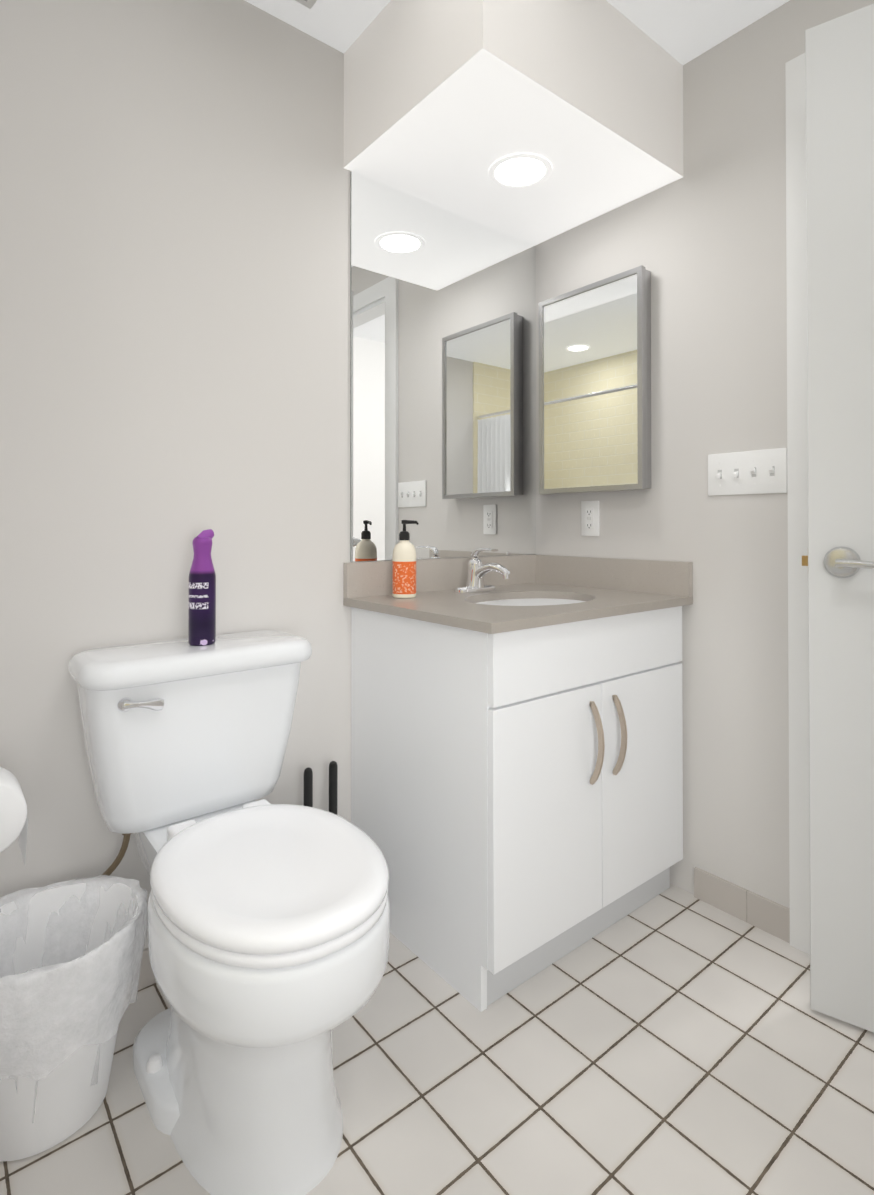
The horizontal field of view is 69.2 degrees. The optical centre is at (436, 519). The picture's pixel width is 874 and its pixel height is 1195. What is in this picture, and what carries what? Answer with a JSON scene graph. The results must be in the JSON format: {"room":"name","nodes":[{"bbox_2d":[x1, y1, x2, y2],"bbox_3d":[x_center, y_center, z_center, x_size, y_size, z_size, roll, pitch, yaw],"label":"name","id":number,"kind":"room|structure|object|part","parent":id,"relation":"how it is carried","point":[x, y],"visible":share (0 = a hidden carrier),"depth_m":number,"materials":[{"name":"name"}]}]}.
{"room":"bathroom","nodes":[
{"label":"bathroom","id":0,"kind":"room"},
{"bbox_2d":[0,0,534,950],"bbox_3d":[-0.692,-0.129,1.500,2.800,2.380,0.100,0,-1,-39],"label":"wall","id":1,"kind":"structure","parent":0,"point":[174,262],"depth_m":1.48,"materials":[{"name":"white paint"}]},
{"bbox_2d":[127,948,155,991],"bbox_3d":[-0.627,1.020,1.472,0.980,0.082,0.009,0,-1,-39],"label":"baseboard","id":2,"kind":"structure","parent":1,"relation":"attached to","point":[146,978],"depth_m":1.44,"materials":[{"name":"tile"}]},
{"bbox_2d":[343,554,535,597],"bbox_3d":[0.052,0.171,2.015,0.788,0.098,0.020,0,-1,-39],"label":"backsplash","id":3,"kind":"structure","parent":1,"relation":"attached to","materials":[{"name":"beige stone"}]},
{"bbox_2d":[350,171,535,561],"bbox_3d":[0.055,-0.433,2.032,0.765,1.108,0.007,0,-1,-39],"label":"mirror","id":4,"kind":"object","parent":1,"relation":"attached to","point":[443,377],"visible":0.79,"depth_m":1.99,"materials":[{"name":"clear glass"}]},
{"bbox_2d":[0,884,873,1194],"bbox_3d":[0.059,1.082,0.553,2.800,0.060,2.500,0,-1,-39],"label":"floor","id":5,"kind":"structure","parent":0,"point":[672,1040],"depth_m":1.18,"materials":[{"name":"tile"}]},
{"bbox_2d":[0,875,147,1161],"bbox_3d":[-0.697,0.887,1.134,0.340,0.341,0.299,0,-1,-39],"label":"trash can","id":6,"kind":"object","parent":5,"relation":"on","point":[69,958],"visible":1,"depth_m":1.08,"materials":[{"name":"white plastic"}]},
{"bbox_2d":[68,630,389,1194],"bbox_3d":[-0.389,0.666,1.193,0.531,0.784,0.735,0,-1,-39],"label":"toilet","id":7,"kind":"object","parent":5,"relation":"on","point":[268,935],"visible":0.9,"depth_m":1.06,"materials":[{"name":"white ceramic"}]},
{"bbox_3d":[-0.578,0.360,1.238,0.080,0.032,0.029,0,-1,-39],"label":"handle","id":8,"kind":"part","parent":7,"relation":"part of","materials":[{"name":"silver metal"}]},
{"bbox_3d":[-0.535,0.483,1.410,0.456,0.314,0.196,0,-1,-39],"label":"tank","id":9,"kind":"part","parent":7,"relation":"part of","materials":[{"name":"white ceramic"}]},
{"bbox_3d":[-0.526,0.301,1.401,0.488,0.050,0.224,0,-1,-39],"label":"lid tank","id":10,"kind":"part","parent":7,"relation":"part of","materials":[{"name":"white ceramic"}]},
{"bbox_2d":[188,529,215,645],"bbox_3d":[-0.521,0.148,1.410,0.057,0.254,0.058,0,-1,31],"label":"air freshener","id":11,"kind":"object","parent":7,"relation":"on","point":[202,608],"visible":1,"depth_m":1.39,"materials":[{"name":"purple plastic"}]},
{"bbox_3d":[-0.325,0.846,1.146,0.370,0.424,0.580,0,-1,-39],"label":"bowl","id":12,"kind":"part","parent":7,"relation":"part of","materials":[{"name":"white ceramic"}]},
{"bbox_3d":[-0.287,0.598,1.101,0.368,0.028,0.463,0,-1,-39],"label":"lid seat","id":13,"kind":"part","parent":7,"relation":"part of","materials":[{"name":"white plastic"}]},
{"bbox_3d":[-0.287,0.622,1.100,0.364,0.018,0.457,0,-1,-39],"label":"seat","id":14,"kind":"part","parent":7,"relation":"part of","materials":[{"name":"white plastic"}]},
{"bbox_2d":[343,548,692,1011],"bbox_3d":[0.238,0.573,1.779,0.788,0.980,0.616,0,-1,-39],"label":"bathroom vanity","id":15,"kind":"object","parent":5,"relation":"on","point":[517,769],"visible":1,"depth_m":1.54,"materials":[{"name":"white wood"}]},
{"bbox_2d":[343,583,692,633],"bbox_3d":[0.233,0.229,1.789,0.788,0.022,0.598,0,-1,-39],"label":"countertop","id":16,"kind":"structure","parent":15,"relation":"on","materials":[{"name":"beige stone"}]},
{"bbox_2d":[392,520,418,597],"bbox_3d":[-0.088,0.109,1.780,0.074,0.218,0.067,0,-1,-4],"label":"soap bottle","id":17,"kind":"object","parent":16,"relation":"on","point":[404,569],"visible":1,"depth_m":1.75,"materials":[{"name":"orange plastic"}]},
{"bbox_2d":[454,548,509,592],"bbox_3d":[0.154,0.152,1.905,0.155,0.135,0.168,0,-1,-39],"label":"faucet","id":18,"kind":"object","parent":16,"relation":"on","point":[476,569],"depth_m":1.92,"materials":[{"name":"silver metal"}]},
{"bbox_3d":[0.258,0.683,1.461,0.370,0.555,0.018,0,-1,-39],"label":"door","id":19,"kind":"part","parent":15,"relation":"part of","materials":[{"name":"white"}]},
{"bbox_3d":[0.404,0.321,1.581,0.743,0.159,0.018,0,-1,-39],"label":"drawer","id":20,"kind":"part","parent":15,"relation":"part of","materials":[{"name":"white"}]},
{"bbox_3d":[0.385,0.541,1.529,0.007,0.200,0.042,0,-1,-39],"label":"handle","id":21,"kind":"part","parent":15,"relation":"part of","materials":[{"name":"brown metal"}]},
{"bbox_3d":[0.456,0.541,1.586,0.007,0.200,0.042,0,-1,-39],"label":"handle","id":22,"kind":"part","parent":15,"relation":"part of","materials":[{"name":"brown metal"}]},
{"bbox_3d":[0.549,0.685,1.694,0.370,0.555,0.018,0,-1,-39],"label":"door","id":23,"kind":"part","parent":15,"relation":"part of","materials":[{"name":"white"}]},
{"bbox_3d":[-0.300,0.997,1.632,0.156,0.130,0.110,0,-1,-39],"label":"plunger","id":24,"kind":"object","parent":5,"relation":"on","visible":0},
{"bbox_2d":[303,767,312,806],"bbox_3d":[-0.328,0.784,1.611,0.023,0.306,0.023,0,-1,-39],"label":"rod","id":25,"kind":"object","parent":24,"relation":"on","point":[308,789],"visible":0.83,"depth_m":1.60,"materials":[{"name":"black plastic"}]},
{"bbox_2d":[329,761,337,814],"bbox_3d":[-0.272,0.784,1.656,0.023,0.306,0.023,0,-1,-39],"label":"rod","id":26,"kind":"object","parent":24,"relation":"on","point":[333,783],"visible":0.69,"depth_m":1.65,"materials":[{"name":"black plastic"}]},
{"bbox_2d":[245,0,788,64],"bbox_3d":[0.605,-1.364,1.013,4.200,0.080,2.500,0,-1,-39],"label":"ceiling","id":27,"kind":"structure","parent":0,"point":[682,32],"depth_m":1.66,"materials":[{"name":"white paint"}]},
{"bbox_2d":[295,0,316,8],"bbox_3d":[-0.343,-1.314,1.451,0.250,0.012,0.250,0,-1,-39],"label":"ceiling vent","id":28,"kind":"object","parent":27,"relation":"in","point":[309,4],"visible":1,"depth_m":1.60,"materials":[{"name":"white"}]},
{"bbox_2d":[344,0,682,244],"bbox_3d":[0.225,-1.154,1.812,0.790,0.325,0.575,0,-1,-39],"label":"ceiling soffit","id":29,"kind":"structure","parent":27,"relation":"attached to","point":[448,104],"depth_m":1.64,"materials":[{"name":"white paint"}]},
{"bbox_2d":[488,153,551,188],"bbox_3d":[0.237,-0.988,1.804,0.180,0.006,0.180,0,-1,-39],"label":"recessed light","id":30,"kind":"object","parent":29,"relation":"attached to","point":[520,170],"visible":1,"depth_m":1.80,"materials":[{"name":"white glass"}]},
{"bbox_2d":[536,0,873,907],"bbox_3d":[1.112,-0.130,1.409,0.100,2.380,2.300,0,-1,-39],"label":"wall","id":31,"kind":"structure","parent":0,"point":[702,240],"depth_m":1.74,"materials":[{"name":"white paint"}]},
{"bbox_2d":[581,501,598,535],"bbox_3d":[0.501,-0.004,2.080,0.010,0.115,0.070,0,-1,-39],"label":"outlet","id":32,"kind":"object","parent":31,"relation":"attached to","point":[589,518],"visible":1,"depth_m":2.08,"materials":[{"name":"white plastic"}]},
{"bbox_2d":[539,265,650,493],"bbox_3d":[0.499,-0.420,2.049,0.053,0.662,0.407,0,-1,-39],"label":"medicine cabinet","id":33,"kind":"object","parent":31,"relation":"attached to","point":[595,387],"visible":0.9,"depth_m":2.00,"materials":[{"name":"silver metal"}]},
{"bbox_2d":[536,555,692,596],"bbox_3d":[0.538,0.171,2.022,0.020,0.098,0.578,0,-1,-39],"label":"backsplash","id":34,"kind":"structure","parent":31,"relation":"attached to","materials":[{"name":"beige stone"}]},
{"bbox_2d":[694,867,789,942],"bbox_3d":[0.809,1.021,1.690,0.009,0.082,0.257,0,-1,-39],"label":"baseboard","id":35,"kind":"structure","parent":31,"relation":"attached to","point":[771,917],"depth_m":1.68,"materials":[{"name":"tile"}]},
{"bbox_2d":[708,448,786,495],"bbox_3d":[0.821,-0.124,1.678,0.017,0.113,0.205,0,-1,-39],"label":"switch plate","id":36,"kind":"object","parent":31,"relation":"attached to","point":[753,472],"visible":1,"depth_m":1.67,"materials":[{"name":"white plastic"}]},
{"bbox_2d":[785,53,809,954],"bbox_3d":[1.228,-0.049,1.264,0.132,2.215,0.946,0,-1,-39],"label":"door frame","id":37,"kind":"structure","parent":31,"relation":"attached to","point":[798,650],"depth_m":1.57,"materials":[{"name":"white"}]},
{"bbox_2d":[805,4,873,1032],"bbox_3d":[1.125,-0.010,1.169,0.760,2.115,0.044,0,-1,35],"label":"door","id":38,"kind":"structure","parent":31,"relation":"in","point":[839,60],"depth_m":1.33,"materials":[{"name":"white wood"}]},
{"bbox_2d":[802,555,807,565],"bbox_3d":[0.807,0.090,1.390,0.012,0.022,0.016,0,-1,35],"label":"latch bolt","id":39,"kind":"object","parent":38,"relation":"attached to","point":[804,560],"visible":0.79,"depth_m":1.38,"materials":[{"name":"gold metal"}]},
{"bbox_2d":[824,546,873,577],"bbox_3d":[0.869,0.089,1.282,0.152,0.066,0.063,0,-1,35],"label":"door lever","id":40,"kind":"object","parent":38,"relation":"attached to","point":[842,562],"visible":1,"depth_m":1.32,"materials":[{"name":"silver metal"}]},
{"bbox_3d":[-1.130,-0.137,0.648,0.850,2.380,0.680,0,-1,-39],"label":"wall","id":41,"kind":"structure","parent":0,"visible":0},
{"bbox_2d":[0,767,27,863],"bbox_3d":[-0.779,0.505,1.034,0.184,0.153,0.156,0,-1,-39],"label":"toilet roll","id":42,"kind":"object","parent":41,"relation":"attached to","point":[13,817],"visible":1,"depth_m":1.05,"materials":[{"name":"white paper"}]}
]}

